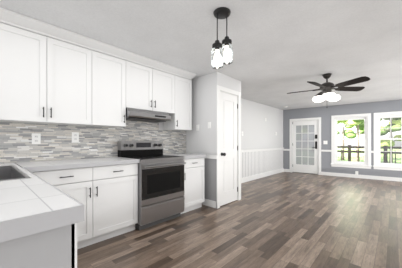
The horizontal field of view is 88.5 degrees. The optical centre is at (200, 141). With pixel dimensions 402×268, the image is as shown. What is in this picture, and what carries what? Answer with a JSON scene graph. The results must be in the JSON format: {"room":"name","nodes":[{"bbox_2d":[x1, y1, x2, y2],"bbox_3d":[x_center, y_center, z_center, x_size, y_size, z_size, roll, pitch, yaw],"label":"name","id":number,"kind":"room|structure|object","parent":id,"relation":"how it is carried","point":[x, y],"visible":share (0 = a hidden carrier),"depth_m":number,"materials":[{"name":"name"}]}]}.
{"room":"kitchen","nodes":[
{"label":"kitchen","id":0,"kind":"room"},
{"bbox_2d":[12,122,176,162],"bbox_3d":[-2.204,-0.026,2.183,0.150,2.369,6.980,0,0,43],"label":"wall","id":1,"kind":"structure","parent":0,"point":[161,125],"depth_m":3.66,"materials":[{"name":"white paint"}]},
{"bbox_2d":[0,11,99,126],"bbox_3d":[-1.763,-0.708,2.303,0.308,1.003,1.031,0,0,43],"label":"upper cabinet","id":2,"kind":"object","parent":1,"relation":"attached to","point":[52,74],"depth_m":2.20,"materials":[{"name":"white wood"}]},
{"bbox_2d":[0,120,185,162],"bbox_3d":[-1.628,-0.004,2.683,0.008,0.925,3.897,0,0,43],"label":"backsplash","id":3,"kind":"structure","parent":1,"relation":"attached to","point":[17,145],"depth_m":2.66,"materials":[{"name":"tile"}]},
{"bbox_2d":[32,133,40,143],"bbox_3d":[-1.900,-0.032,2.379,0.010,0.125,0.080,0,0,43],"label":"outlet","id":4,"kind":"object","parent":3,"relation":"attached to","point":[36,138],"visible":1,"depth_m":2.38,"materials":[{"name":"white plastic"}]},
{"bbox_2d":[72,132,78,141],"bbox_3d":[-1.627,-0.057,2.671,0.010,0.125,0.080,0,0,43],"label":"outlet","id":5,"kind":"object","parent":3,"relation":"attached to","point":[75,136],"visible":1,"depth_m":2.67,"materials":[{"name":"white plastic"}]},
{"bbox_2d":[100,43,131,126],"bbox_3d":[-1.301,-0.708,2.797,0.308,1.003,0.559,0,0,43],"label":"upper cabinet","id":6,"kind":"object","parent":1,"relation":"attached to","point":[115,66],"depth_m":2.74,"materials":[{"name":"white wood"}]},
{"bbox_2d":[132,55,175,114],"bbox_3d":[-0.853,-0.841,3.276,0.308,0.738,0.872,0,0,43],"label":"upper cabinet","id":7,"kind":"object","parent":1,"relation":"attached to","point":[153,84],"depth_m":3.17,"materials":[{"name":"white wood"}]},
{"bbox_2d":[126,108,170,122],"bbox_3d":[-0.869,-0.395,3.194,0.398,0.147,0.720,0,0,43],"label":"range hood","id":8,"kind":"object","parent":7,"relation":"attached to","point":[134,114],"visible":0.81,"depth_m":3.05,"materials":[{"name":"silver metal"}]},
{"bbox_2d":[164,71,191,130],"bbox_3d":[-0.439,-0.708,3.719,0.308,1.003,0.459,0,0,43],"label":"upper cabinet","id":9,"kind":"object","parent":1,"relation":"attached to","point":[182,121],"depth_m":3.63,"materials":[{"name":"white wood"}]},
{"bbox_2d":[0,0,401,109],"bbox_3d":[1.913,-1.242,2.524,6.600,0.060,13.700,0,0,43],"label":"ceiling","id":10,"kind":"structure","parent":0,"point":[282,49],"depth_m":2.38,"materials":[{"name":"white paint"}]},
{"bbox_2d":[211,7,232,68],"bbox_3d":[0.198,-0.946,1.937,0.164,0.528,0.213,0,0,43],"label":"pendant light","id":11,"kind":"object","parent":10,"relation":"hanging from","point":[221,54],"visible":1,"depth_m":1.91,"materials":[{"name":"white glass"}]},
{"bbox_2d":[287,73,369,107],"bbox_3d":[2.240,-0.907,3.724,1.297,0.605,1.291,0,0,43],"label":"ceiling fan","id":12,"kind":"object","parent":10,"relation":"hanging from","point":[326,87],"visible":1,"depth_m":3.66,"materials":[{"name":"brown metal"}]},
{"bbox_2d":[186,72,240,154],"bbox_3d":[0.226,-0.026,4.156,0.866,2.369,0.780,0,0,43],"label":"wall","id":13,"kind":"structure","parent":0,"point":[202,139],"depth_m":3.79,"materials":[{"name":"white paint"}]},
{"bbox_2d":[202,154,216,208],"bbox_3d":[0.130,0.696,3.693,0.398,0.925,0.036,0,0,43],"label":"trim","id":14,"kind":"structure","parent":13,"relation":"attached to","point":[209,203],"depth_m":3.65,"materials":[{"name":"white wood"}]},
{"bbox_2d":[204,158,216,201],"bbox_3d":[0.133,0.728,3.706,0.385,0.860,0.004,0,0,43],"label":"wall","id":15,"kind":"structure","parent":13,"relation":"attached to","point":[210,179],"depth_m":3.67,"materials":[{"name":"grey paint"}]},
{"bbox_2d":[217,85,240,208],"bbox_3d":[0.507,0.092,3.852,0.170,2.132,0.744,0,0,43],"label":"pantry door","id":16,"kind":"structure","parent":13,"relation":"in","point":[228,145],"depth_m":3.84,"materials":[{"name":"white wood"}]},
{"bbox_2d":[77,172,401,267],"bbox_3d":[1.913,1.198,2.524,6.600,0.080,13.700,0,0,43],"label":"floor","id":17,"kind":"structure","parent":0,"point":[290,220],"depth_m":2.62,"materials":[{"name":"wood"}]},
{"bbox_2d":[8,165,137,267],"bbox_3d":[-1.431,0.716,2.439,0.609,0.885,1.171,0,0,43],"label":"base cabinet","id":18,"kind":"object","parent":17,"relation":"on","point":[108,194],"depth_m":2.21,"materials":[{"name":"white wood"}]},
{"bbox_2d":[0,169,83,236],"bbox_3d":[-1.309,0.253,1.106,1.791,0.038,0.669,0,0,43],"label":"countertop","id":19,"kind":"structure","parent":18,"relation":"on","point":[25,206],"depth_m":0.72,"materials":[{"name":"white tile"}]},
{"bbox_2d":[0,165,27,180],"bbox_3d":[-1.595,0.321,1.422,0.970,0.194,0.528,0,0,43],"label":"sink","id":20,"kind":"object","parent":19,"relation":"in","point":[7,172],"depth_m":1.83,"materials":[{"name":"grey metal"}]},
{"bbox_2d":[8,157,139,172],"bbox_3d":[-1.870,0.253,1.947,0.639,0.038,2.489,0,0,43],"label":"countertop","id":21,"kind":"structure","parent":18,"relation":"on","point":[34,166],"depth_m":2.22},
{"bbox_2d":[118,141,185,230],"bbox_3d":[-0.720,0.574,3.091,0.718,1.168,0.748,0,0,43],"label":"range","id":22,"kind":"object","parent":17,"relation":"on","point":[161,197],"visible":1,"depth_m":2.91,"materials":[{"name":"silver metal"}]},
{"bbox_2d":[181,157,203,213],"bbox_3d":[-0.335,0.716,3.611,0.609,0.885,0.532,0,0,43],"label":"base cabinet","id":23,"kind":"object","parent":17,"relation":"on","point":[194,167],"depth_m":3.41,"materials":[{"name":"white wood"}]},
{"bbox_2d":[163,153,206,160],"bbox_3d":[-0.324,0.253,3.601,0.639,0.038,0.532,0,0,43],"label":"countertop","id":24,"kind":"structure","parent":23,"relation":"on","point":[185,155],"depth_m":3.46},
{"bbox_2d":[241,98,282,149],"bbox_3d":[1.972,-0.026,6.767,0.150,2.369,5.420,0,0,43],"label":"wall","id":25,"kind":"structure","parent":0,"point":[258,130],"depth_m":6.58,"materials":[{"name":"white paint"}]},
{"bbox_2d":[241,150,282,177],"bbox_3d":[1.669,0.723,6.327,0.008,0.870,4.357,0,0,43],"label":"wainscot","id":26,"kind":"structure","parent":25,"relation":"attached to","point":[255,162],"depth_m":6.56,"materials":[{"name":"white wood"}]},
{"bbox_2d":[241,148,283,182],"bbox_3d":[1.683,0.696,6.313,0.032,0.925,4.357,0,0,43],"label":"trim","id":27,"kind":"structure","parent":25,"relation":"attached to","point":[253,177],"depth_m":6.56,"materials":[{"name":"white wood"}]},
{"bbox_2d":[283,100,401,177],"bbox_3d":[5.479,-0.026,6.271,6.300,2.369,0.150,0,0,37],"label":"wall","id":28,"kind":"structure","parent":0,"point":[324,113],"depth_m":6.96,"materials":[{"name":"grey paint"}]},
{"bbox_2d":[290,117,320,174],"bbox_3d":[3.792,0.158,7.512,1.036,2.000,0.184,0,0,37],"label":"door","id":29,"kind":"structure","parent":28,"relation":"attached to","point":[305,145],"depth_m":7.48,"materials":[{"name":"white painted wood"},{"name":"glass"},{"name":"black metal"}]},
{"bbox_2d":[283,149,401,181],"bbox_3d":[5.544,0.721,6.107,6.000,0.875,0.027,0,0,37],"label":"trim","id":30,"kind":"structure","parent":28,"relation":"attached to","point":[361,176],"depth_m":6.56,"materials":[{"name":"white wood"}]},
{"bbox_2d":[331,113,371,168],"bbox_3d":[4.854,-0.015,6.702,1.076,1.715,0.195,0,0,37],"label":"window","id":31,"kind":"structure","parent":28,"relation":"in","point":[366,163],"depth_m":6.64,"materials":[{"name":"white wood"}]},
{"bbox_2d":[373,111,401,170],"bbox_3d":[5.729,-0.015,6.041,1.076,1.715,0.195,0,0,37],"label":"window","id":32,"kind":"structure","parent":28,"relation":"in","point":[378,164],"depth_m":6.18,"materials":[{"name":"white wood"}]},
{"label":"outside","id":33,"kind":"structure","parent":0,"visible":0},
{"bbox_2d":[337,148,401,163],"bbox_3d":[25.173,1.508,28.772,70.000,0.100,60.200,0,0,37],"label":"ground","id":34,"kind":"structure","parent":33,"point":[354,157],"depth_m":20.04,"materials":[{"name":"green plant"}]},
{"bbox_2d":[337,120,355,138],"bbox_3d":[7.847,-0.706,13.755,4.085,4.327,2.630,0,0,37],"label":"tree","id":35,"kind":"object","parent":34,"relation":"on","point":[352,135],"depth_m":12.47,"materials":[{"name":"green plant"}]},
{"bbox_2d":[337,120,363,159],"bbox_3d":[11.162,-1.211,16.223,4.096,5.337,2.816,0,0,37],"label":"tree","id":36,"kind":"object","parent":34,"relation":"on","point":[344,132],"depth_m":16.20,"materials":[{"name":"green plant"}]},
{"bbox_2d":[337,145,401,162],"bbox_3d":[6.766,0.808,7.310,7.500,1.300,3.040,0,0,37],"label":"fence","id":37,"kind":"object","parent":34,"relation":"on","point":[349,150],"depth_m":8.95,"materials":[{"name":"brown wood"}]},
{"bbox_2d":[348,119,400,161],"bbox_3d":[8.647,-0.789,11.485,3.722,4.495,2.277,0,0,37],"label":"tree","id":38,"kind":"object","parent":34,"relation":"on","point":[356,122],"depth_m":11.19,"materials":[{"name":"green plant"}]},
{"bbox_2d":[355,117,401,162],"bbox_3d":[11.360,-0.659,12.164,4.174,4.234,2.642,0,0,37],"label":"tree","id":39,"kind":"object","parent":34,"relation":"on","point":[361,124],"depth_m":12.31,"materials":[{"name":"green plant"}]},
{"bbox_2d":[380,119,400,135],"bbox_3d":[14.706,-1.260,14.758,4.263,5.437,2.715,0,0,37],"label":"tree","id":40,"kind":"object","parent":34,"relation":"on","point":[388,123],"depth_m":14.83,"materials":[{"name":"green plant"}]}
]}

